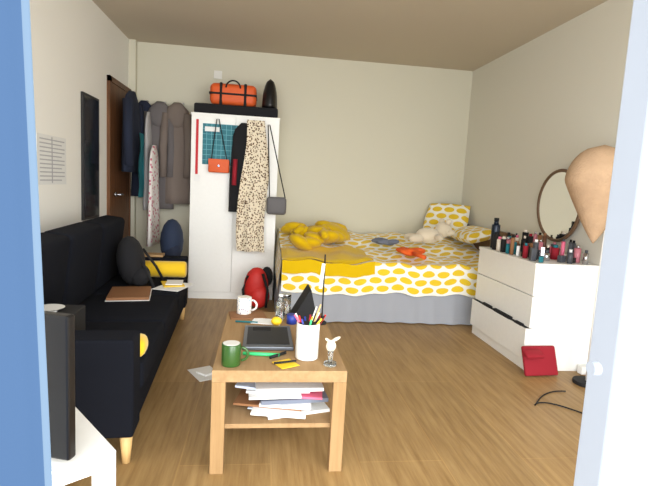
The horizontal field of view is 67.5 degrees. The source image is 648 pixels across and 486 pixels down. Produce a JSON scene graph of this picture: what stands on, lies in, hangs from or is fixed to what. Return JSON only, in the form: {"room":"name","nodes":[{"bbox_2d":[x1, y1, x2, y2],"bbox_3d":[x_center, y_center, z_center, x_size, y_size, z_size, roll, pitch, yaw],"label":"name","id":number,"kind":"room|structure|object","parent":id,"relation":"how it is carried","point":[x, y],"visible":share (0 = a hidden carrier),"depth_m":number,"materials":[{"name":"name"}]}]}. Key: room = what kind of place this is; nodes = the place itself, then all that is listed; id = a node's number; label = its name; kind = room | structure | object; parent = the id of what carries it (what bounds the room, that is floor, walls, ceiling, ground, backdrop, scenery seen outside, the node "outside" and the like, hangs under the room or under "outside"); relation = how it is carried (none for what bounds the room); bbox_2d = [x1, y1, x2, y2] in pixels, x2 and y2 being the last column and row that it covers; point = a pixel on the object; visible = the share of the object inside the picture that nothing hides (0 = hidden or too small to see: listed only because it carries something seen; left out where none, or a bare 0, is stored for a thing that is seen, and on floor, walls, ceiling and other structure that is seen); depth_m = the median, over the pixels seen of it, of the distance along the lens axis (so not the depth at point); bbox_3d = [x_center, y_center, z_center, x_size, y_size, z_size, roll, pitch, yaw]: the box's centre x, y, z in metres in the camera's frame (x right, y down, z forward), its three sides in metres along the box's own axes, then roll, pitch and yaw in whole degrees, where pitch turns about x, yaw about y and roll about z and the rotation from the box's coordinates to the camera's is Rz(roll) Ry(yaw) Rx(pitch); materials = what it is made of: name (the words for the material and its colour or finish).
{"room":"bedroom","nodes":[
{"label":"bedroom","id":0,"kind":"room"},
{"bbox_2d":[30,0,128,232],"bbox_3d":[-1.841,-0.506,2.661,0.120,2.610,5.260,2,7,-7],"label":"wall","id":1,"kind":"structure","parent":0,"point":[75,44],"depth_m":3.61,"materials":[{"name":"white paint"}]},
{"bbox_2d":[36,132,65,184],"bbox_3d":[-1.862,-0.567,3.324,0.003,0.330,0.467,2,7,-7],"label":"paper","id":2,"kind":"object","parent":1,"relation":"attached to","point":[51,150],"visible":0.98,"depth_m":3.30,"materials":[{"name":"grey paper"}]},
{"bbox_2d":[81,91,98,219],"bbox_3d":[-1.940,-0.707,4.029,0.021,1.010,0.376,2,7,-7],"label":"wall mirror","id":3,"kind":"object","parent":1,"relation":"attached to","point":[89,104],"visible":0.96,"depth_m":3.98,"materials":[{"name":"black mirror"}]},
{"bbox_2d":[107,75,130,235],"bbox_3d":[-2.052,-0.526,4.866,0.030,2.100,0.720,2,7,-7],"label":"door frame","id":4,"kind":"structure","parent":1,"relation":"attached to","point":[110,79],"depth_m":4.50,"materials":[{"name":"brown wood"}]},
{"bbox_2d":[112,83,128,237],"bbox_3d":[-2.024,-0.506,4.883,0.087,2.040,0.640,2,7,-7],"label":"door","id":5,"kind":"structure","parent":1,"relation":"in","point":[120,180],"depth_m":4.76,"materials":[{"name":"brown wood"}]},
{"bbox_2d":[128,39,136,238],"bbox_3d":[-2.068,-0.828,5.228,0.070,2.610,0.070,2,7,-7],"label":"wall","id":6,"kind":"structure","parent":0,"point":[132,85],"depth_m":5.09,"materials":[{"name":"beige paint"}]},
{"bbox_2d":[136,42,472,279],"bbox_3d":[-0.236,-0.768,5.561,4.030,2.610,0.120,2,7,-7],"label":"wall","id":7,"kind":"structure","parent":0,"point":[365,147],"depth_m":5.51,"materials":[{"name":"beige paint"}]},
{"bbox_2d":[145,100,193,105],"bbox_3d":[-1.674,-1.503,5.193,0.570,0.030,0.064,2,7,-7],"label":"hook rail","id":8,"kind":"object","parent":7,"relation":"attached to","point":[149,101],"visible":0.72,"depth_m":5.22,"materials":[{"name":"white metal"}]},
{"bbox_2d":[121,91,191,246],"bbox_3d":[-1.699,-0.735,4.918,0.639,1.500,0.655,2,7,-7],"label":"coats","id":9,"kind":"object","parent":8,"relation":"hanging from","point":[156,138],"visible":0.98,"depth_m":5.02,"materials":[{"name":"grey fabric"}]},
{"bbox_2d":[214,70,221,78],"bbox_3d":[-1.148,-1.820,5.244,0.085,0.085,0.014,2,7,-7],"label":"switch plate","id":10,"kind":"object","parent":7,"relation":"attached to","point":[217,74],"visible":1,"depth_m":5.24,"materials":[{"name":"white plastic"}]},
{"bbox_2d":[64,287,585,485],"bbox_3d":[0.016,0.904,3.134,4.030,0.100,5.380,2,7,-7],"label":"floor","id":11,"kind":"structure","parent":0,"point":[426,404],"depth_m":2.54,"materials":[{"name":"laminate"}]},
{"bbox_2d":[0,0,51,485],"bbox_3d":[-0.513,-0.127,0.731,1.600,2.422,0.096,2,7,-7],"label":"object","id":12,"kind":"object","parent":11,"relation":"on","point":[25,447],"visible":1,"depth_m":0.76,"materials":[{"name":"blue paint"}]},
{"bbox_2d":[51,407,115,485],"bbox_3d":[-0.983,0.783,1.388,0.550,0.450,0.550,-4,10,-44],"label":"side table","id":13,"kind":"object","parent":11,"relation":"on","point":[95,457],"visible":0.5,"depth_m":1.34,"materials":[{"name":"white laminate"}]},
{"bbox_2d":[44,311,75,460],"bbox_3d":[-0.955,0.362,1.301,0.595,0.404,0.242,2,7,-7],"label":"monitor","id":14,"kind":"object","parent":13,"relation":"on","point":[59,327],"visible":0.44,"depth_m":1.25,"materials":[{"name":"black plastic"}]},
{"bbox_2d":[41,215,187,463],"bbox_3d":[-1.364,0.345,3.009,0.812,0.888,2.250,2,7,-10],"label":"sofa","id":15,"kind":"object","parent":11,"relation":"on","point":[113,383],"visible":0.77,"depth_m":2.55,"materials":[{"name":"black fabric"}]},
{"bbox_2d":[57,305,85,329],"bbox_3d":[-1.201,0.397,2.164,0.200,0.200,0.200,2,7,-10],"label":"box","id":16,"kind":"object","parent":15,"relation":"on","point":[78,311],"visible":0.14,"depth_m":2.19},
{"bbox_2d":[44,304,64,311],"bbox_3d":[-1.200,0.290,2.120,0.120,0.019,0.120,2,7,-7],"label":"plate","id":17,"kind":"object","parent":16,"relation":"on","point":[47,307],"visible":0.58,"depth_m":2.12,"materials":[{"name":"ceramic"}]},
{"bbox_2d":[105,286,151,301],"bbox_3d":[-1.321,0.343,3.299,0.270,0.022,0.350,1,7,-17],"label":"folder","id":18,"kind":"object","parent":15,"relation":"on","point":[126,293],"visible":1,"depth_m":3.24,"materials":[{"name":"paper"}]},
{"bbox_2d":[116,236,163,287],"bbox_3d":[-1.376,0.130,3.596,0.313,0.364,0.376,2,7,-7],"label":"bag","id":19,"kind":"object","parent":15,"relation":"on","point":[130,257],"visible":1,"depth_m":3.47,"materials":[{"name":"black fabric"}]},
{"bbox_2d":[140,333,147,356],"bbox_3d":[-0.940,0.460,2.173,0.280,0.090,0.130,2,7,-10],"label":"cushion","id":20,"kind":"object","parent":15,"relation":"on","point":[143,338],"visible":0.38,"depth_m":2.16,"materials":[{"name":"yellow fabric"}]},
{"bbox_2d":[144,252,164,256],"bbox_3d":[-1.508,0.096,4.027,0.340,0.020,0.120,2,7,-10],"label":"wooden tray","id":21,"kind":"object","parent":15,"relation":"on","point":[149,253],"visible":0.44,"depth_m":4.00,"materials":[{"name":"brown wood"}]},
{"bbox_2d":[145,260,186,277],"bbox_3d":[-1.339,0.210,3.918,0.440,0.132,0.132,2,7,-10],"label":"bolster","id":22,"kind":"object","parent":15,"relation":"on","point":[167,268],"visible":0.54,"depth_m":3.88,"materials":[{"name":"yellow fabric"}]},
{"bbox_2d":[152,280,193,291],"bbox_3d":[-1.121,0.316,3.625,0.274,0.018,0.341,2,7,-7],"label":"papers","id":23,"kind":"object","parent":15,"relation":"on","point":[169,285],"depth_m":3.61,"materials":[{"name":"white paper"}]},
{"bbox_2d":[188,366,212,381],"bbox_3d":[-0.747,0.812,3.043,0.150,0.018,0.210,-2,8,-36],"label":"loose paper","id":24,"kind":"object","parent":11,"relation":"on","point":[201,374],"visible":0.79,"depth_m":3.02,"materials":[{"name":"white paper"}]},
{"bbox_2d":[188,112,279,299],"bbox_3d":[-0.945,-0.373,5.140,0.862,1.850,0.614,2,7,-7],"label":"wardrobe","id":25,"kind":"object","parent":11,"relation":"on","point":[216,270],"visible":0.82,"depth_m":4.87,"materials":[{"name":"white laminate"}]},
{"bbox_2d":[194,119,199,180],"bbox_3d":[-1.237,-0.906,4.740,0.060,0.599,0.005,2,7,-7],"label":"lanyard","id":26,"kind":"object","parent":25,"relation":"hanging from","point":[196,177],"visible":1,"depth_m":4.75,"materials":[{"name":"fabric"}]},
{"bbox_2d":[208,119,229,172],"bbox_3d":[-1.017,-0.945,4.714,0.200,0.517,0.081,2,7,-7],"label":"handbag","id":27,"kind":"object","parent":25,"relation":"hanging from","point":[214,165],"visible":1,"depth_m":4.71,"materials":[{"name":"orange leather"}]},
{"bbox_2d":[202,123,237,165],"bbox_3d":[-1.020,-0.966,4.761,0.339,0.394,0.004,2,7,-7],"label":"calendar","id":28,"kind":"object","parent":25,"relation":"attached to","point":[208,129],"visible":0.86,"depth_m":4.75,"materials":[{"name":"paper"}]},
{"bbox_2d":[194,103,277,117],"bbox_3d":[-0.895,-1.339,5.015,0.820,0.098,0.470,2,7,-7],"label":"case","id":29,"kind":"object","parent":25,"relation":"on","point":[198,107],"visible":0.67,"depth_m":4.79,"materials":[{"name":"black fabric"}]},
{"bbox_2d":[209,80,256,106],"bbox_3d":[-0.920,-1.513,4.950,0.470,0.247,0.276,2,7,-7],"label":"duffel bag","id":30,"kind":"object","parent":29,"relation":"on","point":[220,93],"visible":0.88,"depth_m":4.83,"materials":[{"name":"orange fabric"}]},
{"bbox_2d":[262,79,276,108],"bbox_3d":[-0.550,-1.515,4.939,0.158,0.300,0.268,2,7,-7],"label":"helmet","id":31,"kind":"object","parent":29,"relation":"on","point":[269,100],"visible":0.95,"depth_m":4.84,"materials":[{"name":"plastic"}]},
{"bbox_2d":[228,120,268,251],"bbox_3d":[-0.738,-0.551,4.746,0.382,1.268,0.142,2,7,-7],"label":"garment","id":32,"kind":"object","parent":25,"relation":"attached to","point":[249,174],"visible":0.98,"depth_m":4.71,"materials":[{"name":"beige fabric"}]},
{"bbox_2d":[266,125,286,214],"bbox_3d":[-0.451,-0.696,4.641,0.210,0.848,0.070,2,7,-7],"label":"bag","id":33,"kind":"object","parent":25,"relation":"hanging from","point":[275,205],"visible":1,"depth_m":4.65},
{"bbox_2d":[242,267,272,307],"bbox_3d":[-0.643,0.428,4.681,0.292,0.396,0.256,2,7,-7],"label":"red rucksack","id":34,"kind":"object","parent":11,"relation":"on","point":[257,281],"visible":0.88,"depth_m":4.61,"materials":[{"name":"red fabric"}]},
{"bbox_2d":[209,311,346,473],"bbox_3d":[-0.246,0.693,2.470,0.556,0.450,0.910,2,7,-7],"label":"coffee table","id":35,"kind":"object","parent":11,"relation":"on","point":[224,414],"visible":0.7,"depth_m":2.05,"materials":[{"name":"brown wood"}]},
{"bbox_2d":[221,340,248,367],"bbox_3d":[-0.377,0.463,2.034,0.106,0.093,0.080,-1,8,-31],"label":"mug","id":36,"kind":"object","parent":35,"relation":"on","point":[231,349],"visible":1,"depth_m":2.00,"materials":[{"name":"ceramic"}]},
{"bbox_2d":[229,311,282,324],"bbox_3d":[-0.389,0.421,2.739,0.308,0.006,0.274,2,7,-7],"label":"papers","id":37,"kind":"object","parent":35,"relation":"on","point":[259,316],"visible":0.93,"depth_m":2.73,"materials":[{"name":"orange paper"}]},
{"bbox_2d":[237,295,257,314],"bbox_3d":[-0.449,0.358,2.789,0.110,0.096,0.084,7,8,32],"label":"mug","id":38,"kind":"object","parent":37,"relation":"on","point":[244,302],"visible":1,"depth_m":2.76,"materials":[{"name":"white ceramic"}]},
{"bbox_2d":[235,320,299,368],"bbox_3d":[-0.330,0.469,2.322,0.201,0.016,0.710,0,7,-24],"label":"pens","id":39,"kind":"object","parent":35,"relation":"on","point":[286,363],"visible":1,"depth_m":2.12},
{"bbox_2d":[242,325,293,350],"bbox_3d":[-0.276,0.462,2.386,0.235,0.020,0.340,2,7,-7],"label":"laptop","id":40,"kind":"object","parent":35,"relation":"on","point":[256,337],"visible":0.91,"depth_m":2.34,"materials":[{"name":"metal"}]},
{"bbox_2d":[271,317,281,325],"bbox_3d":[-0.257,0.421,2.617,0.060,0.048,0.048,2,7,-7],"label":"lemon","id":41,"kind":"object","parent":35,"relation":"on","point":[276,321],"visible":1,"depth_m":2.60,"materials":[{"name":"yellow food"}]},
{"bbox_2d":[275,294,284,318],"bbox_3d":[-0.247,0.360,2.757,0.054,0.138,0.054,2,7,-7],"label":"bottle","id":42,"kind":"object","parent":35,"relation":"on","point":[280,304],"visible":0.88,"depth_m":2.74,"materials":[{"name":"clear glass"}]},
{"bbox_2d":[233,382,329,419],"bbox_3d":[-0.218,0.653,2.421,0.429,0.130,0.772,2,7,-7],"label":"papers","id":43,"kind":"object","parent":35,"relation":"on","point":[272,400],"visible":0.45,"depth_m":2.11,"materials":[{"name":"white paper"}]},
{"bbox_2d":[281,292,291,314],"bbox_3d":[-0.224,0.358,2.852,0.062,0.122,0.062,2,7,-7],"label":"glass jar","id":44,"kind":"object","parent":35,"relation":"on","point":[286,296],"visible":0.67,"depth_m":2.83,"materials":[{"name":"clear glass"}]},
{"bbox_2d":[286,313,296,324],"bbox_3d":[-0.178,0.418,2.672,0.056,0.050,0.056,2,7,-7],"label":"tub","id":45,"kind":"object","parent":35,"relation":"on","point":[291,319],"visible":0.84,"depth_m":2.65,"materials":[{"name":"plastic"}]},
{"bbox_2d":[291,284,316,320],"bbox_3d":[-0.117,0.342,2.805,0.150,0.174,0.175,2,7,-7],"label":"tablet stand","id":46,"kind":"object","parent":35,"relation":"on","point":[304,306],"visible":0.71,"depth_m":2.73,"materials":[{"name":"grey plastic"}]},
{"bbox_2d":[294,304,325,360],"bbox_3d":[-0.062,0.393,2.151,0.120,0.236,0.112,-2,9,-37],"label":"pot","id":47,"kind":"object","parent":35,"relation":"on","point":[307,330],"visible":1,"depth_m":2.11,"materials":[{"name":"white ceramic"}]},
{"bbox_2d":[319,254,325,324],"bbox_3d":[-0.004,0.256,2.673,0.053,0.390,0.052,2,7,-7],"label":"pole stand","id":48,"kind":"object","parent":35,"relation":"on","point":[322,276],"visible":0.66,"depth_m":2.66,"materials":[{"name":"metal"}]},
{"bbox_2d":[324,336,339,366],"bbox_3d":[0.030,0.462,2.078,0.058,0.127,0.056,8,8,35],"label":"glass figurine","id":49,"kind":"object","parent":35,"relation":"on","point":[330,345],"visible":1,"depth_m":2.07,"materials":[{"name":"beige"}]},
{"bbox_2d":[273,203,514,324],"bbox_3d":[0.599,0.116,4.985,2.178,1.083,1.403,2,7,-7],"label":"bed","id":50,"kind":"object","parent":11,"relation":"on","point":[366,280],"visible":0.84,"depth_m":4.42,"materials":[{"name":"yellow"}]},
{"bbox_2d":[280,220,374,277],"bbox_3d":[-0.020,0.013,4.790,0.820,0.424,1.199,2,7,-7],"label":"blanket","id":51,"kind":"object","parent":50,"relation":"on","point":[303,249],"depth_m":4.53,"materials":[{"name":"yellow fabric"}]},
{"bbox_2d":[274,227,478,297],"bbox_3d":[0.594,0.162,4.998,2.170,0.510,1.377,2,7,-7],"label":"duvet","id":52,"kind":"object","parent":50,"relation":"on","point":[356,266],"depth_m":4.41,"materials":[{"name":"yellow fabric"}]},
{"bbox_2d":[371,237,398,245],"bbox_3d":[0.619,-0.014,4.893,0.289,0.074,0.202,5,7,12],"label":"clothes","id":53,"kind":"object","parent":50,"relation":"on","point":[383,241],"visible":1,"depth_m":4.82,"materials":[{"name":"fabric"}]},
{"bbox_2d":[396,247,426,259],"bbox_3d":[0.845,0.092,4.530,0.294,0.080,0.456,2,7,-7],"label":"clothes","id":54,"kind":"object","parent":50,"relation":"on","point":[418,252],"visible":1,"depth_m":4.50,"materials":[{"name":"fabric"}]},
{"bbox_2d":[404,218,454,242],"bbox_3d":[1.092,-0.126,4.977,0.508,0.264,0.390,2,7,-7],"label":"teddy bear","id":55,"kind":"object","parent":50,"relation":"on","point":[442,229],"visible":1,"depth_m":4.93},
{"bbox_2d":[470,246,598,370],"bbox_3d":[1.597,0.472,3.816,0.502,0.764,0.884,2,7,-7],"label":"dresser","id":56,"kind":"object","parent":11,"relation":"on","point":[519,302],"visible":0.88,"depth_m":3.42,"materials":[{"name":"white laminate"}]},
{"bbox_2d":[490,218,500,247],"bbox_3d":[1.448,-0.085,4.092,0.070,0.255,0.070,2,7,-7],"label":"water bottle","id":57,"kind":"object","parent":56,"relation":"on","point":[495,227],"visible":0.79,"depth_m":4.07,"materials":[{"name":"blue plastic"}]},
{"bbox_2d":[492,230,588,263],"bbox_3d":[1.612,0.004,3.759,0.395,0.176,0.829,2,7,-7],"label":"cosmetics","id":58,"kind":"object","parent":56,"relation":"on","point":[535,248],"visible":1,"depth_m":3.55,"materials":[{"name":"multicoloured plastic"}]},
{"bbox_2d":[521,346,557,375],"bbox_3d":[1.470,0.811,3.308,0.284,0.189,0.136,2,7,-11],"label":"pouch","id":59,"kind":"object","parent":11,"relation":"on","point":[537,360],"visible":1,"depth_m":3.31,"materials":[{"name":"red fabric"}]},
{"bbox_2d":[534,365,585,413],"bbox_3d":[1.674,0.924,3.011,0.876,0.062,0.422,-4,10,-45],"label":"cable","id":60,"kind":"object","parent":11,"relation":"on","point":[581,369],"visible":0.54,"depth_m":3.05,"materials":[{"name":"black plastic"},{"name":"rubber"}]},
{"bbox_2d":[565,145,614,387],"bbox_3d":[1.711,0.161,3.120,0.430,1.560,0.344,2,7,-7],"label":"lamp","id":61,"kind":"object","parent":11,"relation":"on","point":[588,176],"visible":0.67,"depth_m":2.98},
{"bbox_3d":[-1.496,0.390,4.626,0.260,0.399,0.380,2,7,-7],"label":"storage box","id":62,"kind":"object","parent":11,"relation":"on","visible":0},
{"bbox_2d":[160,219,183,255],"bbox_3d":[-1.440,-0.020,4.591,0.215,0.421,0.296,2,7,-7],"label":"backpack","id":63,"kind":"object","parent":62,"relation":"on","point":[171,238],"visible":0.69,"depth_m":4.48,"materials":[{"name":"blue fabric"}]},
{"bbox_2d":[92,0,607,70],"bbox_3d":[0.162,-1.783,2.811,4.030,0.100,5.380,2,7,-7],"label":"ceiling","id":64,"kind":"structure","parent":0,"point":[467,35],"depth_m":4.26,"materials":[{"name":"beige paint"}]},
{"bbox_2d":[461,0,632,264],"bbox_3d":[2.033,-0.357,3.166,0.120,2.610,5.260,2,7,-7],"label":"wall","id":65,"kind":"structure","parent":0,"point":[554,97],"depth_m":4.17,"materials":[{"name":"beige paint"}]},
{"bbox_2d":[537,169,579,241],"bbox_3d":[1.850,-0.295,3.826,0.031,0.578,0.578,2,7,-7],"label":"round mirror","id":66,"kind":"object","parent":65,"relation":"attached to","point":[557,216],"visible":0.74,"depth_m":3.84,"materials":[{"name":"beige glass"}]},
{"bbox_3d":[0.413,-0.110,0.383,3.790,2.610,0.120,2,7,-7],"label":"wall","id":67,"kind":"structure","parent":0,"visible":0},
{"bbox_2d":[573,0,647,485],"bbox_3d":[0.559,0.048,0.647,0.128,2.250,0.335,-1,8,-32],"label":"door frame","id":68,"kind":"structure","parent":67,"relation":"attached to","point":[613,439],"depth_m":0.73,"materials":[{"name":"white paint"}]}
]}

